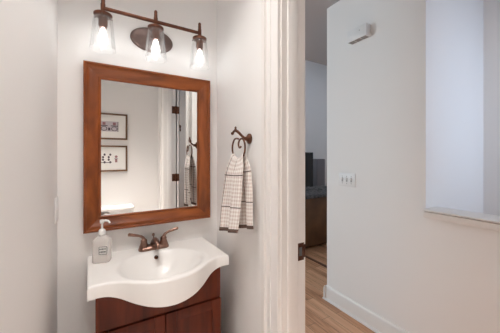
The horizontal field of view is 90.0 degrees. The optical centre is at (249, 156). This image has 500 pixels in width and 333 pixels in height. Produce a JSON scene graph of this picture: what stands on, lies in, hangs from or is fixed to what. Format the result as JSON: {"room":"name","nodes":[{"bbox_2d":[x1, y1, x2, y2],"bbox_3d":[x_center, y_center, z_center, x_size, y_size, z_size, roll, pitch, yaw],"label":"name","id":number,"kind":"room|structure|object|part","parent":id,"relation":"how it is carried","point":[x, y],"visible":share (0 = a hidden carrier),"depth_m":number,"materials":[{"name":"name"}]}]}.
{"room":"bathroom","nodes":[
{"label":"bathroom","id":0,"kind":"room"},
{"bbox_2d":[0,0,56,332],"bbox_3d":[-0.430,-0.030,0.235,0.120,2.780,2.160,0,0,-30],"label":"wall","id":1,"kind":"structure","parent":0,"point":[28,28],"depth_m":0.73,"materials":[{"name":"white paint"}]},
{"bbox_2d":[54,196,57,223],"bbox_3d":[-0.894,0.245,1.157,0.008,0.116,0.072,0,0,-30],"label":"power outlet","id":2,"kind":"object","parent":1,"relation":"attached to","point":[56,198],"visible":1,"depth_m":1.14,"materials":[{"name":"white plastic"}]},
{"bbox_2d":[57,0,216,332],"bbox_3d":[-1.802,-0.030,0.754,3.848,2.780,0.120,0,0,-30],"label":"wall","id":3,"kind":"structure","parent":0,"point":[78,31],"depth_m":1.28,"materials":[{"name":"white paint"}]},
{"bbox_2d":[83,60,209,233],"bbox_3d":[-0.537,-0.049,1.396,0.654,0.845,0.046,0,0,-30],"label":"wall mirror","id":4,"kind":"object","parent":3,"relation":"attached to","point":[146,134],"visible":1,"depth_m":1.37,"materials":[{"name":"brown wood"}]},
{"bbox_2d":[101,80,196,215],"bbox_3d":[-0.546,-0.049,1.411,0.514,0.705,0.008,0,0,-30],"label":"mirror glass","id":5,"kind":"object","parent":4,"relation":"attached to","point":[149,129],"depth_m":1.39,"materials":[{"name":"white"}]},
{"bbox_2d":[93,0,206,63],"bbox_3d":[-0.508,-0.630,1.328,0.581,0.255,0.194,0,0,-30],"label":"vanity light","id":6,"kind":"object","parent":3,"relation":"attached to","point":[152,39],"visible":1,"depth_m":1.35,"materials":[{"name":"brown metal"}]},
{"bbox_2d":[93,0,112,29],"bbox_3d":[-0.688,-0.682,1.173,0.081,0.152,0.083,0,0,-30],"label":"socket","id":7,"kind":"object","parent":6,"relation":"attached to","point":[103,16],"depth_m":1.16,"materials":[{"name":"brown metal"}]},
{"bbox_3d":[-0.520,-0.675,1.350,0.044,0.064,0.121,0,0,-30],"label":"arm","id":8,"kind":"part","parent":6,"relation":"part of","materials":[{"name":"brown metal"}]},
{"bbox_2d":[147,10,163,40],"bbox_3d":[-0.485,-0.682,1.291,0.081,0.152,0.083,0,0,-30],"label":"socket","id":9,"kind":"object","parent":6,"relation":"attached to","point":[156,27],"depth_m":1.28,"materials":[{"name":"brown metal"}]},
{"bbox_2d":[192,22,206,50],"bbox_3d":[-0.282,-0.682,1.410,0.081,0.152,0.083,0,0,-30],"label":"socket","id":10,"kind":"object","parent":6,"relation":"attached to","point":[199,39],"depth_m":1.40,"materials":[{"name":"brown metal"}]},
{"bbox_2d":[217,0,260,332],"bbox_3d":[0.771,-0.030,0.045,0.119,2.780,3.700,0,0,-30],"label":"wall","id":11,"kind":"structure","parent":0,"point":[238,21],"depth_m":1.34,"materials":[{"name":"white paint"}]},
{"bbox_2d":[231,126,251,156],"bbox_3d":[-0.036,-0.067,1.233,0.078,0.169,0.142,0,0,-30],"label":"towel ring","id":12,"kind":"object","parent":11,"relation":"attached to","point":[248,138],"visible":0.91,"depth_m":1.23,"materials":[{"name":"brown metal"}]},
{"bbox_2d":[219,154,253,232],"bbox_3d":[-0.069,0.184,1.231,0.087,0.404,0.260,0,0,-30],"label":"hand towel","id":13,"kind":"object","parent":12,"relation":"hanging from","point":[237,196],"visible":1,"depth_m":1.20,"materials":[{"name":"fabric"}]},
{"bbox_3d":[-0.062,-0.119,1.240,0.084,0.066,0.038,0,0,22],"label":"arm","id":14,"kind":"part","parent":12,"relation":"part of","materials":[{"name":"brown metal"}]},
{"bbox_2d":[261,0,280,332],"bbox_3d":[0.356,0.178,0.610,0.028,2.364,1.174,0,0,-30],"label":"trim","id":15,"kind":"structure","parent":11,"relation":"attached to","point":[270,9],"depth_m":1.07,"materials":[{"name":"white"}]},
{"bbox_2d":[281,0,304,332],"bbox_3d":[0.424,0.226,0.649,0.128,2.268,0.982,0,0,-30],"label":"trim","id":16,"kind":"structure","parent":11,"relation":"attached to","point":[292,11],"depth_m":1.04,"materials":[{"name":"white"}]},
{"bbox_3d":[0.221,0.407,1.080,0.044,0.075,0.006,0,0,-30],"label":"strike plate","id":17,"kind":"part","parent":16,"relation":"part of","materials":[{"name":"brown metal"}]},
{"bbox_2d":[304,0,304,332],"bbox_3d":[0.483,0.178,0.684,0.028,2.364,1.174,0,0,-30],"label":"trim","id":18,"kind":"structure","parent":11,"relation":"attached to","point":[304,0],"depth_m":1.10,"materials":[{"name":"white"}]},
{"bbox_2d":[305,60,326,185],"bbox_3d":[-1.387,-0.740,5.548,9.400,4.200,0.120,0,0,-30],"label":"wall","id":19,"kind":"structure","parent":0,"point":[315,73],"depth_m":7.45,"materials":[{"name":"white paint"}]},
{"bbox_2d":[305,0,338,65],"bbox_3d":[0.575,-2.180,2.188,9.400,1.520,7.900,0,0,-30],"label":"ceiling","id":20,"kind":"structure","parent":0,"point":[315,10],"depth_m":2.81,"materials":[{"name":"grey paint"}]},
{"bbox_2d":[305,243,374,332],"bbox_3d":[0.575,1.410,2.188,9.400,0.100,7.900,0,0,-30],"label":"floor","id":21,"kind":"structure","parent":0,"point":[321,316],"depth_m":2.26,"materials":[{"name":"brown wood"}]},
{"bbox_2d":[305,197,326,247],"bbox_3d":[1.036,0.950,4.275,2.000,0.820,0.900,0,0,-30],"label":"cabinet","id":22,"kind":"object","parent":21,"relation":"on","point":[315,208],"visible":0.13,"depth_m":3.72,"materials":[{"name":"brown wood"}]},
{"bbox_2d":[305,185,326,198],"bbox_3d":[0.926,0.546,3.927,1.002,0.128,0.468,0,0,-30],"label":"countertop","id":23,"kind":"structure","parent":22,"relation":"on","point":[312,192],"depth_m":3.90,"materials":[{"name":"grey stone"}]},
{"bbox_2d":[305,255,326,267],"bbox_3d":[0.926,1.354,3.118,0.040,0.012,0.950,0,0,-30],"label":"trim","id":24,"kind":"structure","parent":21,"relation":"on","point":[320,263],"depth_m":3.21,"materials":[{"name":"brown wood"}]},
{"bbox_2d":[313,159,324,185],"bbox_3d":[1.932,0.708,7.173,0.360,1.305,0.360,0,0,-30],"label":"tower speaker","id":25,"kind":"object","parent":21,"relation":"on","point":[318,164],"visible":0.51,"depth_m":7.04},
{"bbox_2d":[317,160,324,185],"bbox_3d":[2.005,0.695,7.048,0.290,1.230,0.010,0,0,-30],"label":"grille","id":26,"kind":"object","parent":25,"relation":"attached to","point":[320,163],"depth_m":7.03,"materials":[{"name":"grey fabric"}]},
{"bbox_3d":[1.161,1.111,6.480,1.440,0.499,0.458,0,0,-30],"label":"media console","id":27,"kind":"object","parent":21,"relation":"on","visible":0},
{"bbox_2d":[305,152,312,186],"bbox_3d":[1.166,0.367,6.471,1.220,0.985,0.240,0,0,-30],"label":"television","id":28,"kind":"object","parent":27,"relation":"on","point":[308,155],"visible":0.16,"depth_m":6.67,"materials":[{"name":"black plastic"}]},
{"bbox_2d":[327,0,499,332],"bbox_3d":[2.176,-0.030,0.979,1.055,2.780,3.897,0,0,-30],"label":"wall","id":29,"kind":"structure","parent":0,"point":[405,100],"depth_m":1.86,"materials":[{"name":"white paint"}]},
{"bbox_2d":[339,173,355,186],"bbox_3d":[0.845,0.200,2.191,0.021,0.116,0.174,0,0,-30],"label":"light switch","id":30,"kind":"object","parent":29,"relation":"attached to","point":[345,179],"visible":1,"depth_m":2.19,"materials":[{"name":"white plastic"}]},
{"bbox_2d":[347,23,370,44],"bbox_3d":[0.895,-1.012,2.061,0.066,0.099,0.176,0,0,-30],"label":"door chime","id":31,"kind":"object","parent":29,"relation":"attached to","point":[363,31],"visible":1,"depth_m":2.03,"materials":[{"name":"white plastic"}]},
{"bbox_2d":[349,35,367,43],"bbox_3d":[0.894,-0.964,2.060,0.048,0.002,0.156,0,0,-30],"label":"vent grille","id":32,"kind":"object","parent":31,"relation":"attached to","point":[358,38],"depth_m":2.05,"materials":[{"name":"grey plastic"}]},
{"bbox_2d":[322,285,408,332],"bbox_3d":[2.155,1.294,0.985,1.085,0.132,3.927,0,0,-30],"label":"baseboard","id":33,"kind":"structure","parent":29,"relation":"attached to","point":[368,318],"depth_m":2.06,"materials":[{"name":"white wood"}]},
{"bbox_2d":[423,206,499,231],"bbox_3d":[1.976,0.368,0.368,0.185,0.055,3.043,0,0,-30],"label":"trim","id":34,"kind":"structure","parent":29,"relation":"attached to","point":[474,219],"depth_m":1.48,"materials":[{"name":"white wood"}]},
{"bbox_2d":[483,0,499,215],"bbox_3d":[2.829,-0.030,0.867,0.120,2.780,3.045,0,0,-30],"label":"wall","id":35,"kind":"structure","parent":0,"point":[491,8],"depth_m":2.11,"materials":[{"name":"white paint"}]},
{"bbox_3d":[-0.049,1.410,0.457,1.002,0.100,2.160,0,0,-30],"label":"floor","id":36,"kind":"structure","parent":0,"visible":0},
{"bbox_2d":[95,267,220,332],"bbox_3d":[-0.465,0.957,1.278,0.546,0.806,0.320,0,0,-30],"label":"vanity cabinet","id":37,"kind":"object","parent":36,"relation":"on","point":[200,313],"visible":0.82,"depth_m":1.15,"materials":[{"name":"brown wood"}]},
{"bbox_3d":[-0.508,0.990,1.079,0.271,0.541,0.019,0,0,-30],"label":"door","id":38,"kind":"part","parent":37,"relation":"part of","materials":[{"name":"brown wood"}]},
{"bbox_3d":[-0.510,0.990,1.083,0.181,0.451,0.007,0,0,-30],"label":"panel","id":39,"kind":"part","parent":37,"relation":"part of","materials":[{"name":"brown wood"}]},
{"bbox_2d":[87,237,228,306],"bbox_3d":[-0.434,0.565,1.218,0.625,0.134,0.456,0,0,-30],"label":"sink","id":40,"kind":"object","parent":37,"relation":"in","point":[171,275],"visible":0.97,"depth_m":1.15,"materials":[{"name":"white ceramic"}]},
{"bbox_2d":[98,219,109,254],"bbox_3d":[-0.709,0.399,1.197,0.074,0.200,0.059,0,0,-16],"label":"soap dispenser","id":41,"kind":"object","parent":40,"relation":"on","point":[102,250],"visible":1,"depth_m":1.18,"materials":[{"name":"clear plastic"}]},
{"bbox_2d":[128,227,177,251],"bbox_3d":[-0.522,0.448,1.362,0.185,0.104,0.197,0,0,17],"label":"faucet","id":42,"kind":"object","parent":40,"relation":"on","point":[154,244],"visible":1,"depth_m":1.33,"materials":[{"name":"brown metal"}]},
{"bbox_3d":[-0.594,0.442,1.329,0.104,0.092,0.049,0,0,-30],"label":"handle","id":43,"kind":"part","parent":42,"relation":"part of","materials":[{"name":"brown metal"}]},
{"bbox_3d":[-0.526,0.489,1.369,0.158,0.022,0.056,0,0,-30],"label":"plate","id":44,"kind":"part","parent":42,"relation":"part of","materials":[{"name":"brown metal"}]},
{"bbox_3d":[-0.498,0.456,1.322,0.042,0.061,0.151,0,0,-30],"label":"spout","id":45,"kind":"part","parent":42,"relation":"part of","materials":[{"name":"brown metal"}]},
{"bbox_3d":[-0.458,0.442,1.408,0.104,0.092,0.049,0,0,-30],"label":"handle","id":46,"kind":"part","parent":42,"relation":"part of","materials":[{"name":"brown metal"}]},
{"bbox_3d":[-0.270,0.990,1.217,0.271,0.541,0.019,0,0,-30],"label":"door","id":47,"kind":"part","parent":37,"relation":"part of","materials":[{"name":"brown wood"}]},
{"bbox_3d":[-0.273,0.990,1.222,0.181,0.451,0.007,0,0,-30],"label":"panel","id":48,"kind":"part","parent":37,"relation":"part of","materials":[{"name":"brown wood"}]}
]}

